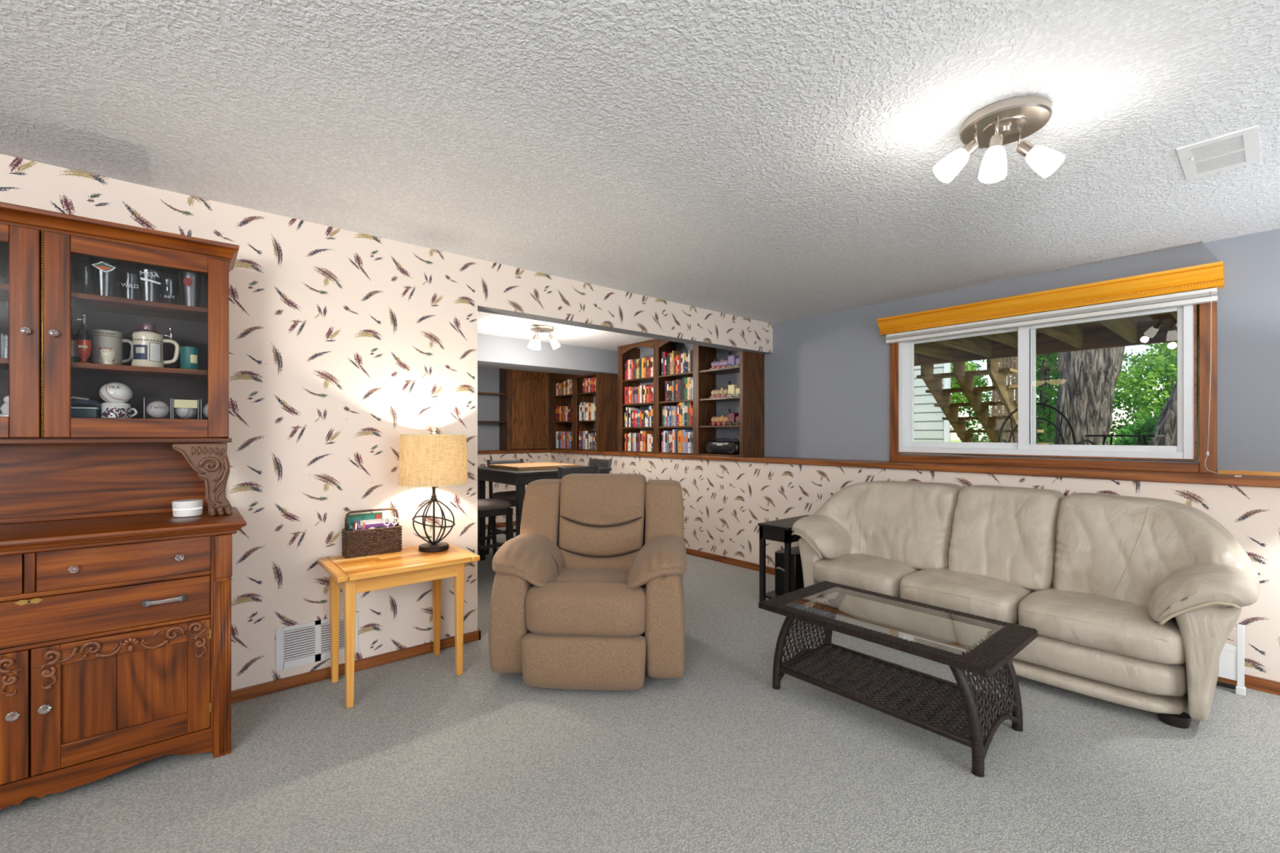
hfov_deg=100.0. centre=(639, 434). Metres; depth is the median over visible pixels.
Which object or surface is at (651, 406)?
book
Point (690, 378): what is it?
book
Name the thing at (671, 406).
book
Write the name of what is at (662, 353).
book
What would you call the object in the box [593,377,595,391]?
book
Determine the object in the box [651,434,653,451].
book
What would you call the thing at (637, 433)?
book
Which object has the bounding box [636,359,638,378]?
book
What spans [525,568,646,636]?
seat cushion
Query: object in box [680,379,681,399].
book
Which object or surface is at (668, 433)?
book
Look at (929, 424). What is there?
house
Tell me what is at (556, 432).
book
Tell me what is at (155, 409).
baseball
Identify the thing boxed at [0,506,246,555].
countertop
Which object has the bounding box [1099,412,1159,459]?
shrub
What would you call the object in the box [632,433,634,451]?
book
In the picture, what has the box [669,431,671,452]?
book
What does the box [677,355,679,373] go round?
book
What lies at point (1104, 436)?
patio table
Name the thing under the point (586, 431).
book
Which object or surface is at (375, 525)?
notebook
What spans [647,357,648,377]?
book
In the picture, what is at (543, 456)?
wall
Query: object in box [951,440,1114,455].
ground
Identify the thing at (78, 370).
shelf
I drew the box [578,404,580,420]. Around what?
book
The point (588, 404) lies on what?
book
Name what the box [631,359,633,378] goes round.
book
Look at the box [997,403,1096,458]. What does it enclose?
patio chair
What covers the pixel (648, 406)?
book
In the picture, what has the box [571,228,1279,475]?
wall
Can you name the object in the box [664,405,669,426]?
book
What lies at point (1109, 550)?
cushion
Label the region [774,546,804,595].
speaker box
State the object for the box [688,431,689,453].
book
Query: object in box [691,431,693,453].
book
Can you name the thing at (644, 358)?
book
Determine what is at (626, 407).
book
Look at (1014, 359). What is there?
screen
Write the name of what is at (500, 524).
baseboard
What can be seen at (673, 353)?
book
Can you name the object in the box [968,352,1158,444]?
leafy tree
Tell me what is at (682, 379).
book
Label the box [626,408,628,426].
book
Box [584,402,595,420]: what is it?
book
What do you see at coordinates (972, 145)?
socket
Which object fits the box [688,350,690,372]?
book
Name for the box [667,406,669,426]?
book
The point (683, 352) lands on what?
book
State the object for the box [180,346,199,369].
cup
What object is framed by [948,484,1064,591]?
cushion
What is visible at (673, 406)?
book
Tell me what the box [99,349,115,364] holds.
egg cup
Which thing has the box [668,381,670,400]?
book
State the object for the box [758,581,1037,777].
coffee table
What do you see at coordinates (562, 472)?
counter stool
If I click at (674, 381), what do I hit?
book
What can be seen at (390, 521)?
scissors
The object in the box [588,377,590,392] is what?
book
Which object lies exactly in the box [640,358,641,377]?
book
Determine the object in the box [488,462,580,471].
game box
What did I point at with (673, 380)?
book
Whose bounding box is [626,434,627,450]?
book
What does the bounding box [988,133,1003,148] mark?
socket
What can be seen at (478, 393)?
wall shelves
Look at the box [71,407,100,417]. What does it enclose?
tin box
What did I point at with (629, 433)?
book
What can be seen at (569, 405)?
book
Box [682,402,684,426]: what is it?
book
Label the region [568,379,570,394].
book
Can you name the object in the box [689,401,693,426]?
book
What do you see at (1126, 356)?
leafy tree
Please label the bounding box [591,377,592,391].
book
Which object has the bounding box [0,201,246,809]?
hutch
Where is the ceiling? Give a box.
[0,0,1279,351]
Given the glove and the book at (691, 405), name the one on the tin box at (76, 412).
the glove
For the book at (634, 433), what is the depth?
6.27 m
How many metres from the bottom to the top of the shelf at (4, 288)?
0.020 m
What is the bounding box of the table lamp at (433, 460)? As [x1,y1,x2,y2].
[398,426,467,552]
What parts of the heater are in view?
cross rail, panel, cross rail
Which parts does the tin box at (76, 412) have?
tin lid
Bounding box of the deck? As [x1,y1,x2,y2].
[914,303,1199,366]
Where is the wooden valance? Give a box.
[876,261,1224,336]
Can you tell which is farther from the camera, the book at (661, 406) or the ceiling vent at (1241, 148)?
the book at (661, 406)
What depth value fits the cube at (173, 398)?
2.21 m
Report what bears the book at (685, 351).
on the bookcase at (751, 369)
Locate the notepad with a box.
[360,517,394,525]
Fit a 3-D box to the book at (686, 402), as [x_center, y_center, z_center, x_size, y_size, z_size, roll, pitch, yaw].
[0.548,-0.213,5.670,0.152,0.247,0.022,0,0,-40]
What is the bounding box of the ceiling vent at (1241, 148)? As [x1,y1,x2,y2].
[1176,124,1260,180]
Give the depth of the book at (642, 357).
6.16 m
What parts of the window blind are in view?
rail, lift cord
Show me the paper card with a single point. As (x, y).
(177, 403)
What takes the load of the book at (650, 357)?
on the bookcase at (751, 369)
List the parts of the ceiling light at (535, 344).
lamp shade, lamp shade, canopy plate, lamp shade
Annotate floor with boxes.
[0,525,1279,852]
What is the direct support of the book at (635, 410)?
on the bookcase at (751, 369)
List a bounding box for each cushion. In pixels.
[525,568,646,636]
[559,473,646,569]
[813,480,963,569]
[813,553,920,597]
[899,567,1034,624]
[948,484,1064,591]
[1017,586,1185,664]
[1053,493,1252,607]
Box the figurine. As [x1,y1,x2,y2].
[0,395,8,417]
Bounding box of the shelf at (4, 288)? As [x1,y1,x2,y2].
[0,283,8,301]
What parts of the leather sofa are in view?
arm panel, rail, arm panel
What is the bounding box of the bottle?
[71,324,79,362]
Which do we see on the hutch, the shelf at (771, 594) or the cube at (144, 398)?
the cube at (144, 398)
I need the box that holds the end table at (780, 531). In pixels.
[757,515,810,602]
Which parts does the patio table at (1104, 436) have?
leg, leg, leg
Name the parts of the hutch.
door rail, door rail, drawer, knob, glazed door, knob, knob, knob, glazed door, knob, door panel, moulding, drawer, rail, rail, panel, door, crown moulding, drawer, door rail, door rail, door rail, door rail, door panel, bar pull, knob, corner post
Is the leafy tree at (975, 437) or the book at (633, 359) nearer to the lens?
the book at (633, 359)
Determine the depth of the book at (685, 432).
5.64 m
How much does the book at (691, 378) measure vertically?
0.227 m
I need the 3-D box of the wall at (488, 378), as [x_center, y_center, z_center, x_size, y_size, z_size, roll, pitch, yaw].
[-3.992,0.089,5.766,7.550,2.300,0.100,0,0,-40]
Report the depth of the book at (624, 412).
6.41 m
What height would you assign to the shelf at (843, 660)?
0.012 m
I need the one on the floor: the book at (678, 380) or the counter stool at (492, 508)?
the counter stool at (492, 508)
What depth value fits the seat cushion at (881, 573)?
3.33 m
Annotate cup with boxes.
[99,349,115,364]
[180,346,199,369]
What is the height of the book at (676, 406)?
0.216 m
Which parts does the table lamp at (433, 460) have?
shade trim, shade trim, lamp shade, stem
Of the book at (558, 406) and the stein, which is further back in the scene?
the book at (558, 406)
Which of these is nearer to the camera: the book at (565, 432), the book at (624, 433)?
the book at (624, 433)
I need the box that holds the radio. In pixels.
[706,437,739,453]
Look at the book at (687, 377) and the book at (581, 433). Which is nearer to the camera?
the book at (687, 377)
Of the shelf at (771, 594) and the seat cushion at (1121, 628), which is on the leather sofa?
the seat cushion at (1121, 628)
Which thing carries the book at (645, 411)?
on the bookcase at (751, 369)
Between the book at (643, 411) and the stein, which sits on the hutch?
the stein
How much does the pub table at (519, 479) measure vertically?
0.912 m
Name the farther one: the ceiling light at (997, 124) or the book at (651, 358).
the book at (651, 358)
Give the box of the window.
[889,302,1217,473]
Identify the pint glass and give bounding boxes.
[88,260,120,294]
[118,275,142,297]
[135,266,164,302]
[178,273,204,306]
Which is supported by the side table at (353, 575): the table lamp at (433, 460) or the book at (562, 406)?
the table lamp at (433, 460)
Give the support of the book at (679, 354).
on the bookcase at (751, 369)
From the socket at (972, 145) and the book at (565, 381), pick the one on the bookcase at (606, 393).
the book at (565, 381)
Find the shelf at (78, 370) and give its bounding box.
[71,362,208,379]
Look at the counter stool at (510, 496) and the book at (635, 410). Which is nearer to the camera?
the counter stool at (510, 496)
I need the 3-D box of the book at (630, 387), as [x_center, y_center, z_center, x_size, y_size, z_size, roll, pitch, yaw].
[-0.049,-0.461,6.376,0.153,0.199,0.027,0,0,-40]
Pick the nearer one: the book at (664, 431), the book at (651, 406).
the book at (664, 431)
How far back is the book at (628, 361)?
6.36 m
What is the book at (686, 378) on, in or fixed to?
on the bookcase at (751, 369)
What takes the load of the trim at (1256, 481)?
on the wall at (725, 502)
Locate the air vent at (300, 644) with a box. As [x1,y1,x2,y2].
[275,613,357,671]
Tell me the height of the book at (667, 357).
0.200 m
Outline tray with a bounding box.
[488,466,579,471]
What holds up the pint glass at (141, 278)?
on the hutch
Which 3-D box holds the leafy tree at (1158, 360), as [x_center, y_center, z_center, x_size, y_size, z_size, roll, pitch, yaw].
[10.173,-1.680,8.876,2.675,4.482,3.723,0,0,-42]
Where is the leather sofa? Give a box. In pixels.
[791,480,1259,728]
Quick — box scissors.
[382,516,398,538]
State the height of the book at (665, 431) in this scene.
0.237 m
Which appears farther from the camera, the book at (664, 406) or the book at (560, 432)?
the book at (560, 432)
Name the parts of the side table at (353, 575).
leg, leg, leg, leg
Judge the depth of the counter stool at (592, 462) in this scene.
5.92 m
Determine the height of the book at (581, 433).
0.220 m
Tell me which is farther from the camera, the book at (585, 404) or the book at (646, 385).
the book at (585, 404)
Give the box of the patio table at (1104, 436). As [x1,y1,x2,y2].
[1084,435,1164,460]
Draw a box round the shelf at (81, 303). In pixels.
[71,292,208,322]
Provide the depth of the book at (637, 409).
6.23 m
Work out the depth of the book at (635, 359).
6.26 m
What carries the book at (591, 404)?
on the bookcase at (606, 393)
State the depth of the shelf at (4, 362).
1.87 m
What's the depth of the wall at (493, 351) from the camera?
6.19 m
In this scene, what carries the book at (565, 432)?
on the bookcase at (606, 393)
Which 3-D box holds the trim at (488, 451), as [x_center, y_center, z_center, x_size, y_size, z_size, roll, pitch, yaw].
[-2.759,0.233,6.558,3.655,0.041,0.282,0,0,-40]
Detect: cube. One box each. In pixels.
[143,397,171,418]
[173,398,198,419]
[200,399,208,419]
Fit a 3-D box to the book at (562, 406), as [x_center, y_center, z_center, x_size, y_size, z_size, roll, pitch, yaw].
[-1.041,-0.290,7.526,0.123,0.210,0.030,0,0,-40]
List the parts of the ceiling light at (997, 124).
lamp shade, swivel arm, lamp shade, swivel arm, canopy plate, swivel arm, lamp shade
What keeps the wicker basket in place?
on the side table at (353, 575)
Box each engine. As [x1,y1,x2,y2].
[710,351,739,369]
[710,381,739,398]
[710,408,739,425]
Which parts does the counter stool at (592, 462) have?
leg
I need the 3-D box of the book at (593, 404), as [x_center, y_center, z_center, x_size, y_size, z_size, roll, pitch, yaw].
[-0.550,-0.291,6.962,0.143,0.212,0.024,0,0,-40]
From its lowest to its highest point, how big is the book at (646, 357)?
0.228 m
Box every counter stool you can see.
[477,498,513,557]
[485,458,525,554]
[556,464,599,479]
[587,457,612,473]
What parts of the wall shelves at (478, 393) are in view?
shelf, shelf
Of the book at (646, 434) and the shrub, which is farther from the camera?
the shrub
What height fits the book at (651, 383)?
0.220 m
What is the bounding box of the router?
[172,498,203,517]
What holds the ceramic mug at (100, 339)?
on the hutch
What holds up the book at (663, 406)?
on the bookcase at (751, 369)
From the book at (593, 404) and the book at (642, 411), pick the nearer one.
the book at (642, 411)
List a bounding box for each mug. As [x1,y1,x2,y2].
[90,329,132,364]
[98,382,137,418]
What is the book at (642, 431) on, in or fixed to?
on the bookcase at (751, 369)
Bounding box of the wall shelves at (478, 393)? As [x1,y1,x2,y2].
[477,391,506,422]
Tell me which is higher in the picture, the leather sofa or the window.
the window
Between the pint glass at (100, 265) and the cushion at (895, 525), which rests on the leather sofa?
the cushion at (895, 525)
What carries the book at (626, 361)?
on the bookcase at (751, 369)
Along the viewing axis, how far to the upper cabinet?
7.40 m
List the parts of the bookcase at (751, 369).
panel, shelf, shelf, shelf, shelf, arched rail, arched rail, shelf, shelf, shelf, shelf, shelf, shelf, shelf, shelf, panel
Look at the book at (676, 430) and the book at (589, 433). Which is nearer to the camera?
the book at (676, 430)
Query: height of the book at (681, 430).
0.243 m
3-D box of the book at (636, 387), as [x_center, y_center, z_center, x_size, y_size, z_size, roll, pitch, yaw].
[0.015,-0.459,6.299,0.151,0.194,0.025,0,0,-40]
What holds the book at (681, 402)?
on the bookcase at (751, 369)
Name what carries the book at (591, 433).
on the bookcase at (606, 393)
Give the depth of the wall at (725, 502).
4.26 m
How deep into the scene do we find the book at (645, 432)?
6.14 m
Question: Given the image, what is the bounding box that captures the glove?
[71,395,101,407]
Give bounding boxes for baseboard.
[231,628,480,703]
[485,520,515,528]
[685,547,1279,695]
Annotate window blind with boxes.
[885,287,1217,473]
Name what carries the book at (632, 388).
on the bookcase at (751, 369)
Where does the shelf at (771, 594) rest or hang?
attached to the end table at (780, 531)
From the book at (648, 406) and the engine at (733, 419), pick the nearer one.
the engine at (733, 419)
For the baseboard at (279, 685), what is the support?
attached to the wall at (343, 344)
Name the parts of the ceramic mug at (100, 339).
handle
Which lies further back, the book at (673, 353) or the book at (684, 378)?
the book at (673, 353)
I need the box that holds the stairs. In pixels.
[916,358,1049,457]
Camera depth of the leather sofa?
2.73 m
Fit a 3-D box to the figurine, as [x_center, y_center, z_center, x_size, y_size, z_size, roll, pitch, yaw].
[-2.244,-0.101,1.913,0.060,0.076,0.060,0,0,-40]
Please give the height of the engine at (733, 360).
0.159 m
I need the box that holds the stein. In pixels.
[131,322,179,367]
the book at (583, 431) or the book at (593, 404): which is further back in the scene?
the book at (583, 431)
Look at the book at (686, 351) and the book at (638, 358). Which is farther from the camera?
the book at (638, 358)
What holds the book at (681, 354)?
on the bookcase at (751, 369)
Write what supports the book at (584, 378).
on the bookcase at (606, 393)
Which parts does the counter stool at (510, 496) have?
leg, leg, seat, seat rail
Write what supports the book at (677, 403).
on the bookcase at (751, 369)
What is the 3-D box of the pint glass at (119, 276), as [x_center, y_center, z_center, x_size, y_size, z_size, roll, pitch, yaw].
[-2.057,-0.584,2.169,0.072,0.119,0.072,0,0,-40]
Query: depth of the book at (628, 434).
6.36 m
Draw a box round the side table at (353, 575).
[317,542,479,708]
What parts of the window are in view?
casing, sash, casing, sash, casing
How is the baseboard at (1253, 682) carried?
in the wall at (725, 502)
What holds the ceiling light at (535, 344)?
attached to the ceiling
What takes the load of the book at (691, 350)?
on the bookcase at (751, 369)
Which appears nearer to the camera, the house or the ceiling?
the ceiling
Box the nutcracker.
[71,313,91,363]
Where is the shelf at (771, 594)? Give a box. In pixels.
[764,590,781,599]
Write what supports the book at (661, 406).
on the bookcase at (751, 369)
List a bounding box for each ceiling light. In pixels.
[527,324,559,350]
[933,95,1065,182]
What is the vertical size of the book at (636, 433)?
0.215 m
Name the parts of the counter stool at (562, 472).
leg, leg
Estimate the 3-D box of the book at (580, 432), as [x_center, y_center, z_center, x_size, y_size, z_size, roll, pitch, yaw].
[-0.756,0.073,7.202,0.139,0.240,0.022,0,0,-40]
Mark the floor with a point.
(426, 757)
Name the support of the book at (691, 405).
on the bookcase at (751, 369)
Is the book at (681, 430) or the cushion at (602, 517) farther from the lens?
the book at (681, 430)
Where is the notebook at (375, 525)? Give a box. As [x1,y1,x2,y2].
[364,521,395,550]
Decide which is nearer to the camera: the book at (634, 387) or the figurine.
the figurine
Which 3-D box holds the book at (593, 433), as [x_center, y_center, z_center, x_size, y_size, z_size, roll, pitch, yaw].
[-0.540,0.082,6.936,0.126,0.222,0.031,0,0,-40]
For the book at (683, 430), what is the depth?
5.66 m
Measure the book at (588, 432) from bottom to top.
0.243 m
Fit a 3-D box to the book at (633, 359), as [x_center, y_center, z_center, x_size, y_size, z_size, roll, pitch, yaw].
[-0.018,-0.764,6.332,0.143,0.233,0.034,0,0,-40]
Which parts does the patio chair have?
armrest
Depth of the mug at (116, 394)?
2.07 m
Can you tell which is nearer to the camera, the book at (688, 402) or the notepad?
the notepad
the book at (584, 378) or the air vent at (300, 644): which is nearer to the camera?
the air vent at (300, 644)
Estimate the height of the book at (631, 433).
0.213 m
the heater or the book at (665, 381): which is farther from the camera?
the book at (665, 381)
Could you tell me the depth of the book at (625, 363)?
6.41 m
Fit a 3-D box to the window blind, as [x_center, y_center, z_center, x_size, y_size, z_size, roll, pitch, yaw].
[2.539,-0.289,3.575,0.058,1.002,1.793,0,0,-40]
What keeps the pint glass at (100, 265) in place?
on the hutch
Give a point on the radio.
(713, 446)
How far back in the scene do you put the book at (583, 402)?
7.09 m
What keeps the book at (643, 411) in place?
on the bookcase at (751, 369)
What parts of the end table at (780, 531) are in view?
leg, leg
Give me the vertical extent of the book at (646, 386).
0.185 m
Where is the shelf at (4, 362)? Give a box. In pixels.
[0,357,8,369]
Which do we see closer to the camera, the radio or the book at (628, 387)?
the radio
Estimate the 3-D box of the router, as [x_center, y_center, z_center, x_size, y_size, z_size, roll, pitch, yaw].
[-1.854,0.301,2.201,0.098,0.064,0.098,0,0,-40]
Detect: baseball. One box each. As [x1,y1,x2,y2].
[146,400,169,417]
[174,407,196,418]
[201,403,208,417]
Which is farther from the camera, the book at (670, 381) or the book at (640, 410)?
the book at (640, 410)
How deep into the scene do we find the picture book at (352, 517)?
2.80 m
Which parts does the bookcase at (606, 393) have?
rail, panel, shelf, shelf, shelf, panel, rail, shelf, shelf, shelf, panel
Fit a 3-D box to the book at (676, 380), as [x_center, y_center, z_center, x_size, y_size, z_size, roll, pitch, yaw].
[0.451,-0.474,5.789,0.157,0.225,0.031,0,0,-40]
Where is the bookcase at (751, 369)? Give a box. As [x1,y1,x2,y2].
[617,338,764,457]
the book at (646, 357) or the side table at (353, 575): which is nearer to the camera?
the side table at (353, 575)
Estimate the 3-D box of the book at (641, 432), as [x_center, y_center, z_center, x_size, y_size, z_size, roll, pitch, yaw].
[0.065,0.076,6.232,0.140,0.234,0.033,0,0,-40]
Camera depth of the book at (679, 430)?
5.70 m
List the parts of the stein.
pewter lid, text panel, text panel, thumb lever, handle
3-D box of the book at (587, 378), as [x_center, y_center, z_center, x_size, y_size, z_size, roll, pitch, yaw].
[-0.632,-0.643,7.052,0.136,0.193,0.027,0,0,-40]
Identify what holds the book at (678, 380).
on the bookcase at (751, 369)
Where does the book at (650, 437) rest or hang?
on the bookcase at (751, 369)
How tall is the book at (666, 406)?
0.219 m
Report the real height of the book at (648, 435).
0.199 m
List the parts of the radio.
carry handle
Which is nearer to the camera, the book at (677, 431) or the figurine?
the figurine
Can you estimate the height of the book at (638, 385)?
0.204 m
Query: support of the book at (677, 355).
on the bookcase at (751, 369)
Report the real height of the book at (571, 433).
0.212 m
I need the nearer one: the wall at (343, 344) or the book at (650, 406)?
the wall at (343, 344)
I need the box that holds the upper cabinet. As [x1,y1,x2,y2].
[499,368,550,450]
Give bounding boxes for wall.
[0,154,773,690]
[477,333,617,376]
[477,366,551,450]
[477,452,550,524]
[550,452,1279,682]
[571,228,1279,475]
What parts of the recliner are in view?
arm panel, panel, arm panel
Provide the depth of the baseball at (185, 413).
2.21 m
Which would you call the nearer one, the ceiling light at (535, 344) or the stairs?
the ceiling light at (535, 344)
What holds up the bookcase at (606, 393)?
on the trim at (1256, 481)
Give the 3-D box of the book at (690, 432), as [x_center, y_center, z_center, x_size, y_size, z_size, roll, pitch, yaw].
[0.575,0.081,5.622,0.132,0.224,0.021,0,0,-40]
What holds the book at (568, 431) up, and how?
on the bookcase at (606, 393)
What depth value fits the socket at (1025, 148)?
1.81 m
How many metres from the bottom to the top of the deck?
1.845 m
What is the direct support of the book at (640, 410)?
on the bookcase at (751, 369)
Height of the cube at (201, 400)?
0.083 m
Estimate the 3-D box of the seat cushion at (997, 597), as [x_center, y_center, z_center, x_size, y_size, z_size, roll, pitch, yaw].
[1.871,0.889,3.067,0.613,0.184,0.583,0,0,-40]
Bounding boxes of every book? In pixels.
[346,511,382,548]
[555,431,557,448]
[556,382,559,395]
[557,404,567,421]
[560,431,561,448]
[561,406,563,421]
[564,381,566,395]
[564,431,566,448]
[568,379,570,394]
[568,404,570,421]
[568,431,572,448]
[570,433,572,448]
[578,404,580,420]
[578,431,582,448]
[581,432,582,448]
[582,401,584,420]
[582,431,584,448]
[583,377,585,392]
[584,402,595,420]
[585,404,586,420]
[586,377,588,392]
[586,431,587,448]
[586,431,595,449]
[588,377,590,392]
[588,404,590,420]
[589,433,591,449]
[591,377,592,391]
[591,404,592,420]
[591,432,593,449]
[592,404,594,420]
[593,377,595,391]
[593,432,595,449]
[624,363,626,380]
[624,386,626,404]
[624,412,626,426]
[624,433,629,450]
[626,360,627,379]
[626,386,627,404]
[626,407,635,426]
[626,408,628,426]
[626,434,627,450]
[627,360,630,379]
[627,434,629,450]
[628,386,630,404]
[628,408,637,426]
[629,432,631,450]
[630,359,631,379]
[630,386,634,404]
[630,410,632,426]
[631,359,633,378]
[631,387,633,403]
[631,432,635,451]
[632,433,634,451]
[633,359,635,378]
[633,409,635,426]
[634,386,635,403]
[634,433,635,451]
[635,359,636,378]
[635,386,637,403]
[635,409,636,426]
[635,432,637,451]
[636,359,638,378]
[636,408,638,426]
[637,432,639,451]
[638,358,639,377]
[638,385,639,403]
[638,408,644,426]
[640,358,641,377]
[640,385,641,403]
[640,409,646,426]
[640,431,642,451]
[641,357,643,377]
[641,385,643,403]
[641,410,643,426]
[642,431,644,451]
[643,357,645,377]
[643,385,644,402]
[643,410,644,426]
[644,384,649,402]
[644,410,646,426]
[644,431,653,451]
[645,357,647,377]
[645,434,647,451]
[646,386,648,402]
[646,409,648,426]
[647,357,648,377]
[647,434,651,451]
[648,356,652,377]
[648,385,649,402]
[648,406,649,426]
[648,435,651,451]
[649,385,651,402]
[649,405,651,426]
[650,356,653,377]
[651,382,653,402]
[651,405,653,426]
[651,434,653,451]
[661,351,663,375]
[661,406,662,426]
[661,432,663,452]
[662,351,671,375]
[662,406,664,426]
[663,431,665,452]
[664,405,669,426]
[665,356,666,374]
[665,381,666,401]
[665,431,669,452]
[666,356,668,374]
[666,381,668,400]
[666,406,667,426]
[666,431,669,452]
[667,353,670,374]
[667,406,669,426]
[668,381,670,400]
[669,406,671,426]
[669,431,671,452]
[670,352,671,374]
[670,381,671,400]
[671,350,682,373]
[671,380,673,400]
[671,405,672,426]
[671,431,672,452]
[672,405,675,426]
[672,429,682,452]
[673,355,675,373]
[673,380,675,400]
[674,406,675,426]
[674,430,675,452]
[675,355,677,373]
[675,379,677,400]
[675,405,677,426]
[675,430,679,453]
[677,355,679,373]
[677,379,679,400]
[677,403,679,426]
[677,431,679,453]
[679,354,680,373]
[679,402,680,426]
[679,430,680,453]
[680,354,682,373]
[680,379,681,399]
[680,402,682,426]
[680,430,682,453]
[681,377,684,399]
[682,351,684,373]
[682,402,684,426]
[682,429,693,453]
[684,351,686,372]
[684,377,685,399]
[684,402,686,426]
[684,431,688,453]
[685,377,687,399]
[686,351,688,372]
[686,402,688,426]
[686,432,688,453]
[687,377,688,399]
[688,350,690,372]
[688,377,693,399]
[688,401,693,426]
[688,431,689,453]
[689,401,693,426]
[689,431,691,453]
[690,350,692,372]
[691,377,693,399]
[691,404,693,426]
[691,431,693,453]
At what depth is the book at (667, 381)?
5.84 m
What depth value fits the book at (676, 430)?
5.74 m
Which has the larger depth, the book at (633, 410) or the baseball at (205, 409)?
the book at (633, 410)
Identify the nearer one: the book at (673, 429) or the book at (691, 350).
the book at (691, 350)
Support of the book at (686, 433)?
on the bookcase at (751, 369)
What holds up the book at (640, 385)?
on the bookcase at (751, 369)
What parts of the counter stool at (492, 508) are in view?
seat, seat rail, leg, leg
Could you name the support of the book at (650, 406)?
on the bookcase at (751, 369)
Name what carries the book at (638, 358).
on the bookcase at (751, 369)
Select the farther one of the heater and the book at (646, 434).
the book at (646, 434)
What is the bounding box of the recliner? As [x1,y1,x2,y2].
[488,473,686,690]
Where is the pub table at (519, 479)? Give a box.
[477,465,611,560]
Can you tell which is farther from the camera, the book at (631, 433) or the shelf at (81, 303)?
the book at (631, 433)
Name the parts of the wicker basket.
handle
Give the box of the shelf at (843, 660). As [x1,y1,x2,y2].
[785,645,1008,738]
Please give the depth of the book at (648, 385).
6.08 m
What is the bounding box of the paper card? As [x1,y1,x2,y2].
[173,399,197,408]
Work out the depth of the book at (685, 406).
5.64 m
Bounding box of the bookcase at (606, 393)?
[551,373,617,451]
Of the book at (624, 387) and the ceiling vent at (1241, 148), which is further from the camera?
the book at (624, 387)
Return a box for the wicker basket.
[341,507,402,558]
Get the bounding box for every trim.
[477,449,549,453]
[549,449,1279,488]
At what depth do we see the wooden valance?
3.34 m
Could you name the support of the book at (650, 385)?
on the bookcase at (751, 369)
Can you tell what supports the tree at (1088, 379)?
on the ground
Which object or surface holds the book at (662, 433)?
on the bookcase at (751, 369)
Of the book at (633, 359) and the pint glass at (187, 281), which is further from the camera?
the book at (633, 359)
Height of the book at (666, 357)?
0.198 m
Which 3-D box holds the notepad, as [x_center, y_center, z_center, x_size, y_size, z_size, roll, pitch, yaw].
[-1.389,0.528,2.839,0.165,0.164,0.010,0,0,-40]
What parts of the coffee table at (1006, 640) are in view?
leg, shelf rail, woven panel, rail, leg, shelf rail, rail, shelf rail, rail, leg, woven panel, shelf rail, leg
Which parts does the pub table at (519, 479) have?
leg, leg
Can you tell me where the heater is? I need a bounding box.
[1216,624,1245,696]
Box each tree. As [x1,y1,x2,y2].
[951,360,995,430]
[953,353,1058,444]
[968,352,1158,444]
[1053,346,1124,458]
[1113,341,1177,412]
[1115,342,1177,428]
[1148,339,1199,461]
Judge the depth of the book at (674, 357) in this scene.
5.76 m
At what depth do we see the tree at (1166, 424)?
6.51 m
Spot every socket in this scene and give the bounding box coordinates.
[961,139,978,156]
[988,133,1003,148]
[1016,140,1035,156]
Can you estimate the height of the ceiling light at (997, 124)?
0.237 m
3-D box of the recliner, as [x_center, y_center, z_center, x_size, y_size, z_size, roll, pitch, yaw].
[-0.239,0.741,3.004,0.990,0.995,0.982,0,0,4]
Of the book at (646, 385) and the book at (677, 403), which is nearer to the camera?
the book at (677, 403)
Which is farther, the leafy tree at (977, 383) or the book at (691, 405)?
the leafy tree at (977, 383)
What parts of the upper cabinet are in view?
door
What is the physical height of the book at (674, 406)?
0.211 m
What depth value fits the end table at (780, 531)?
3.89 m
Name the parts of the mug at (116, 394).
ball lid, handle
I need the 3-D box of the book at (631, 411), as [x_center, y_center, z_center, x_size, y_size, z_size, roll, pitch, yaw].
[-0.048,-0.188,6.373,0.151,0.196,0.031,0,0,-40]
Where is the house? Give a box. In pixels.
[903,362,951,454]
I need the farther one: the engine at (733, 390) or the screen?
the screen
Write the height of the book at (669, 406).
0.212 m
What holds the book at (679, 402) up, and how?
on the bookcase at (751, 369)
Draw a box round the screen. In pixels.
[991,356,1017,442]
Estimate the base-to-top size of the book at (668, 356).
0.234 m
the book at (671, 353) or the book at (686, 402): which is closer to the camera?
the book at (686, 402)
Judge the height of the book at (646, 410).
0.188 m
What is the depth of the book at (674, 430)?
5.76 m
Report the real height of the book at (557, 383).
0.180 m
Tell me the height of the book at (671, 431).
0.232 m

